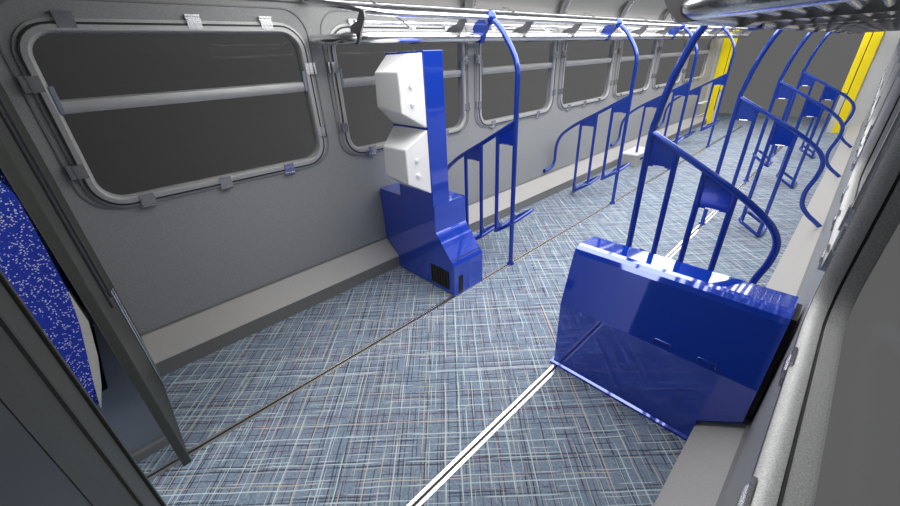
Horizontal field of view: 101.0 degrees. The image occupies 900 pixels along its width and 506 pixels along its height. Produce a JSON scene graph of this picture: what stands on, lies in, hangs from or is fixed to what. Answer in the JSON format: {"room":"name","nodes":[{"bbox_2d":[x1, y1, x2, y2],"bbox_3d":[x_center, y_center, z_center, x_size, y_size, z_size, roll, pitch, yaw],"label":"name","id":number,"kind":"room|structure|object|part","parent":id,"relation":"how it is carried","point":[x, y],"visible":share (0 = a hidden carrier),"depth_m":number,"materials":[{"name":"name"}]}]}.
{"room":"vehicle interior","nodes":[
{"label":"vehicle interior","id":0,"kind":"room"},
{"bbox_2d":[0,82,190,505],"bbox_3d":[-1.002,0.090,0.928,0.066,2.360,2.710,-26,36,-37],"label":"wall","id":1,"kind":"structure","parent":0,"point":[57,447],"depth_m":0.65,"materials":[{"name":"laminate"}]},
{"bbox_3d":[-0.591,0.293,0.571,0.020,2.300,0.090,-26,36,-37],"label":"moulding","id":2,"kind":"part","parent":1,"relation":"part of","materials":[{"name":"laminate"}]},
{"bbox_2d":[0,0,721,332],"bbox_3d":[1.252,-1.741,4.571,12.900,2.000,0.045,-26,36,-37],"label":"wall","id":3,"kind":"structure","parent":0,"point":[171,259],"depth_m":2.51,"materials":[{"name":"plastic"}]},
{"bbox_2d":[0,0,328,208],"bbox_3d":[-1.406,-0.861,2.137,1.402,0.978,0.074,-26,36,-37],"label":"window","id":4,"kind":"structure","parent":3,"relation":"in","point":[23,39],"depth_m":1.95,"materials":[{"name":"metal"}]},
{"bbox_2d":[141,114,706,376],"bbox_3d":[1.364,-0.927,4.914,12.900,0.232,0.169,-26,36,-37],"label":"wall ledge","id":5,"kind":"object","parent":3,"relation":"attached to","point":[176,345],"depth_m":2.83,"materials":[{"name":"plastic"}]},
{"bbox_2d":[320,9,533,264],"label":"window","id":6,"kind":"structure","parent":3,"relation":"in","point":[339,82],"depth_m":2.89,"materials":[{"name":"metal"}]},
{"bbox_3d":[0.197,-0.858,3.151,0.008,0.136,0.180,-26,36,-37],"label":"panel","id":7,"kind":"part","parent":6,"relation":"part of","materials":[{"name":"blue paint"}]},
{"bbox_3d":[0.148,-0.671,3.192,0.193,0.948,0.894,-26,36,-37],"label":"rail","id":8,"kind":"part","parent":6,"relation":"part of","materials":[{"name":"blue metal"}]},
{"bbox_3d":[0.234,-1.603,2.669,0.044,0.160,0.155,-26,36,-37],"label":"clamp arm","id":9,"kind":"part","parent":6,"relation":"part of","materials":[{"name":"blue paint"}]},
{"bbox_3d":[0.269,-0.929,3.198,0.976,1.921,0.434,17,33,32],"label":"tubular railing","id":10,"kind":"part","parent":6,"relation":"part of","materials":[{"name":"blue metal"}]},
{"bbox_3d":[0.432,-0.912,2.837,0.008,0.165,0.170,-26,36,-37],"label":"panel","id":11,"kind":"part","parent":6,"relation":"part of","materials":[{"name":"blue paint"}]},
{"bbox_3d":[0.413,-0.781,2.937,0.037,1.890,0.286,-26,36,-37],"label":"post","id":12,"kind":"part","parent":6,"relation":"part of","materials":[{"name":"blue metal"}]},
{"bbox_2d":[253,0,676,23],"bbox_3d":[1.232,-2.612,4.084,12.900,0.025,0.020,-26,36,-37],"label":"trim","id":13,"kind":"structure","parent":3,"relation":"attached to","point":[289,1],"depth_m":3.02,"materials":[{"name":"grey paint"}]},
{"bbox_2d":[140,116,863,505],"bbox_3d":[2.239,-0.640,4.031,12.900,0.012,2.710,-26,36,-37],"label":"trim","id":14,"kind":"structure","parent":3,"relation":"attached to","point":[730,472],"depth_m":2.60,"materials":[{"name":"grey paint"}]},
{"bbox_2d":[294,0,752,45],"bbox_3d":[2.591,-3.042,4.838,9.240,0.460,0.634,-26,36,-37],"label":"luggage rack","id":15,"kind":"object","parent":3,"relation":"attached to","point":[454,33],"visible":0.87,"depth_m":2.72,"materials":[{"name":"silver metal"}]},
{"bbox_3d":[2.405,-3.166,5.022,9.200,0.022,0.022,-26,36,-37],"label":"rail","id":16,"kind":"part","parent":15,"relation":"part of","materials":[{"name":"silver metal"}]},
{"bbox_3d":[2.611,-3.022,4.860,9.198,0.155,0.622,-26,36,-37],"label":"rail","id":17,"kind":"part","parent":15,"relation":"part of","materials":[{"name":"silver metal"}]},
{"bbox_3d":[2.590,-2.892,4.963,9.196,0.075,0.537,-26,36,-37],"label":"rail","id":18,"kind":"part","parent":15,"relation":"part of","materials":[{"name":"silver metal"}]},
{"bbox_3d":[2.717,-2.936,4.873,9.090,0.022,0.022,-26,36,-37],"label":"rail","id":19,"kind":"part","parent":15,"relation":"part of","materials":[{"name":"silver metal"}]},
{"bbox_2d":[474,18,638,203],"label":"window","id":20,"kind":"structure","parent":3,"relation":"in","point":[554,53],"depth_m":4.11,"materials":[{"name":"metal"}]},
{"bbox_3d":[1.573,-1.366,4.377,0.193,0.948,0.894,-26,36,-37],"label":"rail","id":21,"kind":"part","parent":20,"relation":"part of","materials":[{"name":"blue metal"}]},
{"bbox_3d":[1.623,-1.553,4.337,0.008,0.136,0.180,-26,36,-37],"label":"panel","id":22,"kind":"part","parent":20,"relation":"part of","materials":[{"name":"blue paint"}]},
{"bbox_3d":[1.694,-1.624,4.384,0.976,1.921,0.434,17,33,32],"label":"tubular railing","id":23,"kind":"part","parent":20,"relation":"part of","materials":[{"name":"blue metal"}]},
{"bbox_3d":[1.659,-2.299,3.855,0.044,0.160,0.155,-26,36,-37],"label":"clamp arm","id":24,"kind":"part","parent":20,"relation":"part of","materials":[{"name":"blue paint"}]},
{"bbox_3d":[1.857,-1.607,4.023,0.008,0.165,0.170,-26,36,-37],"label":"panel","id":25,"kind":"part","parent":20,"relation":"part of","materials":[{"name":"blue paint"}]},
{"bbox_3d":[1.838,-1.476,4.123,0.037,1.890,0.286,-26,36,-37],"label":"post","id":26,"kind":"part","parent":20,"relation":"part of","materials":[{"name":"blue metal"}]},
{"bbox_2d":[557,23,616,110],"bbox_3d":[1.790,-2.420,4.796,1.402,0.978,0.074,-26,36,-37],"label":"window","id":27,"kind":"structure","parent":3,"relation":"in","point":[610,60],"depth_m":4.78,"materials":[{"name":"metal"}]},
{"bbox_2d":[610,24,697,169],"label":"window","id":28,"kind":"structure","parent":3,"relation":"in","point":[654,50],"depth_m":5.42,"materials":[{"name":"metal"}]},
{"bbox_3d":[2.933,-2.030,5.509,0.193,0.948,0.894,-26,36,-37],"label":"rail","id":29,"kind":"part","parent":28,"relation":"part of","materials":[{"name":"blue metal"}]},
{"bbox_3d":[2.983,-2.216,5.468,0.008,0.136,0.180,-26,36,-37],"label":"panel","id":30,"kind":"part","parent":28,"relation":"part of","materials":[{"name":"blue paint"}]},
{"bbox_3d":[3.054,-2.288,5.516,0.976,1.921,0.434,17,33,32],"label":"tubular railing","id":31,"kind":"part","parent":28,"relation":"part of","materials":[{"name":"blue metal"}]},
{"bbox_3d":[3.020,-2.962,4.987,0.044,0.160,0.155,-26,36,-37],"label":"clamp arm","id":32,"kind":"part","parent":28,"relation":"part of","materials":[{"name":"blue paint"}]},
{"bbox_3d":[3.218,-2.271,5.154,0.008,0.165,0.170,-26,36,-37],"label":"panel","id":33,"kind":"part","parent":28,"relation":"part of","materials":[{"name":"blue paint"}]},
{"bbox_3d":[3.199,-2.140,5.254,0.037,1.890,0.286,-26,36,-37],"label":"post","id":34,"kind":"part","parent":28,"relation":"part of","materials":[{"name":"blue metal"}]},
{"bbox_2d":[652,27,735,146],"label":"window","id":35,"kind":"structure","parent":3,"relation":"in","point":[659,55],"depth_m":6.47,"materials":[{"name":"metal"}]},
{"bbox_3d":[4.301,-2.697,6.647,0.193,0.948,0.894,-26,36,-37],"label":"rail","id":36,"kind":"part","parent":35,"relation":"part of","materials":[{"name":"metal"}]},
{"bbox_3d":[4.351,-2.884,6.606,0.008,0.136,0.180,-26,36,-37],"label":"panel","id":37,"kind":"part","parent":35,"relation":"part of","materials":[{"name":"blue paint"}]},
{"bbox_3d":[4.422,-2.955,6.654,0.976,1.921,0.434,17,33,32],"label":"tubular railing","id":38,"kind":"part","parent":35,"relation":"part of","materials":[{"name":"blue metal"}]},
{"bbox_3d":[4.585,-2.938,6.292,0.008,0.165,0.170,-26,36,-37],"label":"panel","id":39,"kind":"part","parent":35,"relation":"part of","materials":[{"name":"blue paint"}]},
{"bbox_3d":[4.566,-2.807,6.392,0.037,1.890,0.286,-26,36,-37],"label":"post","id":40,"kind":"part","parent":35,"relation":"part of","materials":[{"name":"blue paint"}]},
{"bbox_2d":[682,28,712,83],"bbox_3d":[4.986,-3.979,7.455,1.402,0.978,0.074,-26,36,-37],"label":"window","id":41,"kind":"structure","parent":3,"relation":"in","point":[706,52],"depth_m":7.72,"materials":[{"name":"metal"}]},
{"bbox_2d":[695,101,707,115],"bbox_3d":[5.781,-3.331,8.532,0.500,0.275,0.082,-26,36,-37],"label":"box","id":42,"kind":"object","parent":3,"relation":"attached to","point":[701,107],"visible":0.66,"depth_m":8.44,"materials":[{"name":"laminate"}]},
{"bbox_2d":[137,113,844,505],"bbox_3d":[2.934,-0.737,4.725,14.800,0.060,2.910,-26,36,-37],"label":"floor","id":43,"kind":"structure","parent":0,"point":[377,429],"depth_m":2.12,"materials":[{"name":"carpet"}]},
{"bbox_2d":[0,168,169,462],"bbox_3d":[-1.882,0.324,1.486,0.743,1.500,0.780,-26,36,-37],"label":"seat","id":44,"kind":"object","parent":43,"relation":"on","point":[28,263],"visible":0.47,"depth_m":1.39,"materials":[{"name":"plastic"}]},
{"bbox_3d":[-1.732,0.054,1.532,0.244,1.080,0.760,-26,36,-37],"label":"backrest","id":45,"kind":"part","parent":44,"relation":"part of","materials":[{"name":"blue fabric"}]},
{"bbox_3d":[-1.732,0.456,1.801,0.243,0.960,0.660,-26,36,-37],"label":"panel","id":46,"kind":"part","parent":44,"relation":"part of","materials":[{"name":"plastic"}]},
{"bbox_2d":[380,183,482,295],"bbox_3d":[-0.163,-0.161,3.095,0.326,0.692,0.871,-26,36,-37],"label":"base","id":47,"kind":"object","parent":43,"relation":"on","point":[437,244],"visible":0.98,"depth_m":2.91,"materials":[{"name":"blue plastic"}]},
{"bbox_2d":[375,50,448,206],"bbox_3d":[-0.286,-0.823,2.554,0.355,0.992,0.398,-26,36,-37],"label":"ticket machine","id":48,"kind":"object","parent":47,"relation":"on","point":[409,84],"visible":1,"depth_m":2.41,"materials":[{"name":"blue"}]},
{"bbox_2d":[430,263,449,289],"bbox_3d":[-0.080,0.184,2.936,0.002,0.160,0.212,-26,36,-37],"label":"vent","id":49,"kind":"object","parent":47,"relation":"attached to","point":[439,275],"depth_m":2.93,"materials":[{"name":"black plastic"}]},
{"bbox_2d":[146,126,742,480],"bbox_3d":[1.935,-0.590,4.468,12.750,0.005,0.045,-26,36,-37],"label":"floor track","id":50,"kind":"object","parent":43,"relation":"on","point":[161,469],"visible":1,"depth_m":2.32,"materials":[{"name":"black"}]},
{"bbox_2d":[406,146,783,505],"bbox_3d":[2.603,-0.290,3.840,12.750,0.005,0.045,-26,36,-37],"label":"floor track","id":51,"kind":"object","parent":43,"relation":"on","point":[447,472],"visible":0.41,"depth_m":1.84,"materials":[{"name":"white metal"}]},
{"bbox_2d":[621,146,644,166],"bbox_3d":[3.020,-1.571,6.027,0.590,0.190,0.275,-26,36,-37],"label":"box","id":52,"kind":"object","parent":43,"relation":"on","point":[629,155],"visible":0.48,"depth_m":5.86,"materials":[{"name":"paint"}]},
{"bbox_3d":[3.017,-1.646,5.988,0.590,0.020,0.275,-26,36,-37],"label":"lid","id":53,"kind":"part","parent":52,"relation":"part of","materials":[{"name":"white plastic"}]},
{"bbox_2d":[550,236,802,440],"bbox_3d":[1.020,0.411,1.861,0.328,0.750,0.910,-26,36,-37],"label":"equipment cabinet","id":54,"kind":"object","parent":43,"relation":"on","point":[677,344],"visible":1,"depth_m":1.70,"materials":[{"name":"blue plastic"}]},
{"bbox_3d":[0.961,0.410,1.680,0.010,0.032,0.076,-26,36,-37],"label":"latch handle","id":55,"kind":"part","parent":54,"relation":"part of","materials":[{"name":"blue paint"}]},
{"bbox_3d":[1.082,0.465,1.566,0.010,0.032,0.076,-26,36,-37],"label":"latch handle","id":56,"kind":"part","parent":54,"relation":"part of","materials":[{"name":"blue paint"}]},
{"bbox_3d":[1.274,0.460,1.595,0.315,0.610,0.141,-26,36,-37],"label":"wall casing","id":57,"kind":"part","parent":54,"relation":"part of","materials":[{"name":"blue plastic"}]},
{"bbox_2d":[354,0,671,20],"bbox_3d":[2.155,-2.390,3.105,12.900,0.460,2.894,-26,36,-37],"label":"ceiling","id":58,"kind":"structure","parent":0,"point":[645,9],"depth_m":4.23,"materials":[{"name":"paint"}]},
{"bbox_2d":[721,99,874,505],"bbox_3d":[3.161,-0.885,2.779,12.900,2.000,0.045,-26,36,-37],"label":"wall","id":59,"kind":"structure","parent":0,"point":[746,462],"depth_m":1.36,"materials":[{"name":"plastic"}]},
{"bbox_2d":[653,123,861,505],"bbox_3d":[3.125,-0.137,3.261,12.900,0.232,0.169,-26,36,-37],"label":"wall ledge","id":60,"kind":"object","parent":59,"relation":"attached to","point":[698,476],"depth_m":1.60,"materials":[{"name":"plastic"}]},
{"bbox_2d":[626,23,899,284],"bbox_3d":[1.263,-0.234,1.768,1.402,1.967,0.953,-26,36,-37],"label":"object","id":61,"kind":"structure","parent":59,"relation":"in","point":[878,138],"depth_m":1.94,"materials":[{"name":"metal"}]},
{"bbox_3d":[1.206,-0.575,2.104,0.008,0.179,0.155,-26,36,-37],"label":"panel","id":62,"kind":"part","parent":61,"relation":"part of","materials":[{"name":"blue paint"}]},
{"bbox_3d":[1.244,-0.392,2.165,0.037,1.853,0.283,-26,36,-37],"label":"post","id":63,"kind":"part","parent":61,"relation":"part of","materials":[{"name":"blue metal"}]},
{"bbox_3d":[1.552,-0.357,2.049,0.352,1.897,0.910,-26,36,-37],"label":"tubular railing","id":64,"kind":"part","parent":61,"relation":"part of","materials":[{"name":"blue metal"}]},
{"bbox_3d":[1.430,-0.322,1.984,0.008,0.195,0.160,-26,36,-37],"label":"panel","id":65,"kind":"part","parent":61,"relation":"part of","materials":[{"name":"blue paint"}]},
{"bbox_3d":[1.470,-0.101,2.064,0.035,1.054,0.885,-26,36,-37],"label":"rail","id":66,"kind":"part","parent":61,"relation":"part of","materials":[{"name":"blue metal"}]},
{"bbox_3d":[1.348,-1.074,1.641,0.044,0.160,0.155,-26,36,-37],"label":"clamp arm","id":67,"kind":"part","parent":61,"relation":"part of","materials":[{"name":"blue paint"}]},
{"bbox_2d":[664,0,899,33],"bbox_3d":[3.930,-2.330,3.444,9.240,0.460,0.634,-26,36,-37],"label":"luggage rack","id":68,"kind":"object","parent":59,"relation":"attached to","point":[845,16],"visible":1,"depth_m":1.21,"materials":[{"name":"silver metal"}]},
{"bbox_2d":[698,29,899,236],"bbox_3d":[3.381,-1.267,3.529,1.438,1.967,0.953,-26,36,-37],"label":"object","id":69,"kind":"structure","parent":59,"relation":"in","point":[883,86],"depth_m":3.25,"materials":[{"name":"metal"}]},
{"bbox_3d":[2.670,-1.087,3.351,0.037,1.853,0.283,-26,36,-37],"label":"post","id":70,"kind":"part","parent":69,"relation":"part of","materials":[{"name":"blue metal"}]},
{"bbox_3d":[2.631,-1.271,3.290,0.008,0.179,0.155,-26,36,-37],"label":"panel","id":71,"kind":"part","parent":69,"relation":"part of","materials":[{"name":"blue paint"}]},
{"bbox_3d":[2.977,-1.052,3.235,0.352,1.897,0.910,-26,36,-37],"label":"tubular railing","id":72,"kind":"part","parent":69,"relation":"part of","materials":[{"name":"blue metal"}]},
{"bbox_3d":[2.855,-1.017,3.169,0.008,0.195,0.160,-26,36,-37],"label":"panel","id":73,"kind":"part","parent":69,"relation":"part of","materials":[{"name":"blue paint"}]},
{"bbox_3d":[2.896,-0.796,3.250,0.035,1.054,0.885,-26,36,-37],"label":"rail","id":74,"kind":"part","parent":69,"relation":"part of","materials":[{"name":"blue metal"}]},
{"bbox_2d":[736,123,899,505],"bbox_3d":[0.482,-0.014,0.365,1.402,0.978,0.074,-26,36,-37],"label":"window","id":75,"kind":"structure","parent":59,"relation":"in","point":[787,470],"depth_m":0.77,"materials":[{"name":"metal"}]},
{"bbox_2d":[743,31,899,188],"bbox_3d":[4.459,-1.793,4.426,1.402,1.967,0.953,-26,36,-37],"label":"window","id":76,"kind":"structure","parent":59,"relation":"in","point":[894,57],"depth_m":4.38,"materials":[{"name":"metal"}]},
{"bbox_3d":[4.030,-1.751,4.483,0.037,1.853,0.283,-26,36,-37],"label":"post","id":77,"kind":"part","parent":76,"relation":"part of","materials":[{"name":"blue metal"}]},
{"bbox_3d":[3.991,-1.934,4.422,0.008,0.179,0.155,-26,36,-37],"label":"panel","id":78,"kind":"part","parent":76,"relation":"part of","materials":[{"name":"blue paint"}]},
{"bbox_3d":[4.338,-1.716,4.366,0.352,1.897,0.910,-26,36,-37],"label":"tubular railing","id":79,"kind":"part","parent":76,"relation":"part of","materials":[{"name":"blue metal"}]},
{"bbox_3d":[4.215,-1.681,4.301,0.008,0.195,0.160,-26,36,-37],"label":"panel","id":80,"kind":"part","parent":76,"relation":"part of","materials":[{"name":"blue paint"}]},
{"bbox_3d":[4.256,-1.460,4.382,0.035,1.054,0.885,-26,36,-37],"label":"rail","id":81,"kind":"part","parent":76,"relation":"part of","materials":[{"name":"blue metal"}]},
{"bbox_2d":[772,32,899,158],"bbox_3d":[5.525,-2.313,5.313,1.402,1.967,0.953,-26,36,-37],"label":"window","id":82,"kind":"structure","parent":59,"relation":"in","point":[899,41],"depth_m":5.50,"materials":[{"name":"metal"}]},
{"bbox_3d":[5.398,-2.418,5.620,0.037,1.853,0.283,-26,36,-37],"label":"post","id":83,"kind":"part","parent":82,"relation":"part of","materials":[{"name":"blue metal"}]},
{"bbox_3d":[5.359,-2.602,5.559,0.008,0.179,0.155,-26,36,-37],"label":"panel","id":84,"kind":"part","parent":82,"relation":"part of","materials":[{"name":"blue paint"}]},
{"bbox_3d":[5.705,-2.383,5.504,0.352,1.897,0.910,-26,36,-37],"label":"tubular railing","id":85,"kind":"part","parent":82,"relation":"part of","materials":[{"name":"blue metal"}]},
{"bbox_3d":[5.583,-2.348,5.439,0.008,0.195,0.160,-26,36,-37],"label":"panel","id":86,"kind":"part","parent":82,"relation":"part of","materials":[{"name":"blue paint"}]},
{"bbox_3d":[5.623,-2.127,5.520,0.035,1.054,0.885,-26,36,-37],"label":"rail","id":87,"kind":"part","parent":82,"relation":"part of","materials":[{"name":"blue metal"}]},
{"bbox_2d":[850,56,899,170],"bbox_3d":[2.612,-1.054,2.137,1.402,0.978,0.074,-26,36,-37],"label":"window","id":88,"kind":"structure","parent":59,"relation":"in","point":[881,101],"depth_m":2.55,"materials":[{"name":"metal"}]},
{"bbox_2d":[879,38,899,83],"bbox_3d":[6.873,-3.133,5.682,1.402,0.978,0.074,-26,36,-37],"label":"window","id":89,"kind":"structure","parent":59,"relation":"in","point":[899,38],"depth_m":6.07,"materials":[{"name":"metal"}]},
{"bbox_2d":[703,31,899,133],"bbox_3d":[6.859,-3.763,7.459,0.050,2.400,2.710,-26,36,-37],"label":"wall","id":90,"kind":"structure","parent":0,"point":[889,41],"depth_m":6.85,"materials":[{"name":"paint"}]},
{"bbox_2d":[706,29,739,123],"bbox_3d":[6.037,-3.953,8.268,0.030,2.050,0.240,-26,36,-37],"label":"post","id":91,"kind":"object","parent":90,"relation":"attached to","point":[727,48],"visible":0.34,"depth_m":8.19,"materials":[{"name":"yellow paint"}]},
{"bbox_2d":[832,31,884,132],"bbox_3d":[7.529,-3.285,6.867,0.030,2.050,0.235,-26,36,-37],"label":"post","id":92,"kind":"object","parent":90,"relation":"attached to","point":[869,45],"visible":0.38,"depth_m":6.82,"materials":[{"name":"yellow metal"}]}
]}

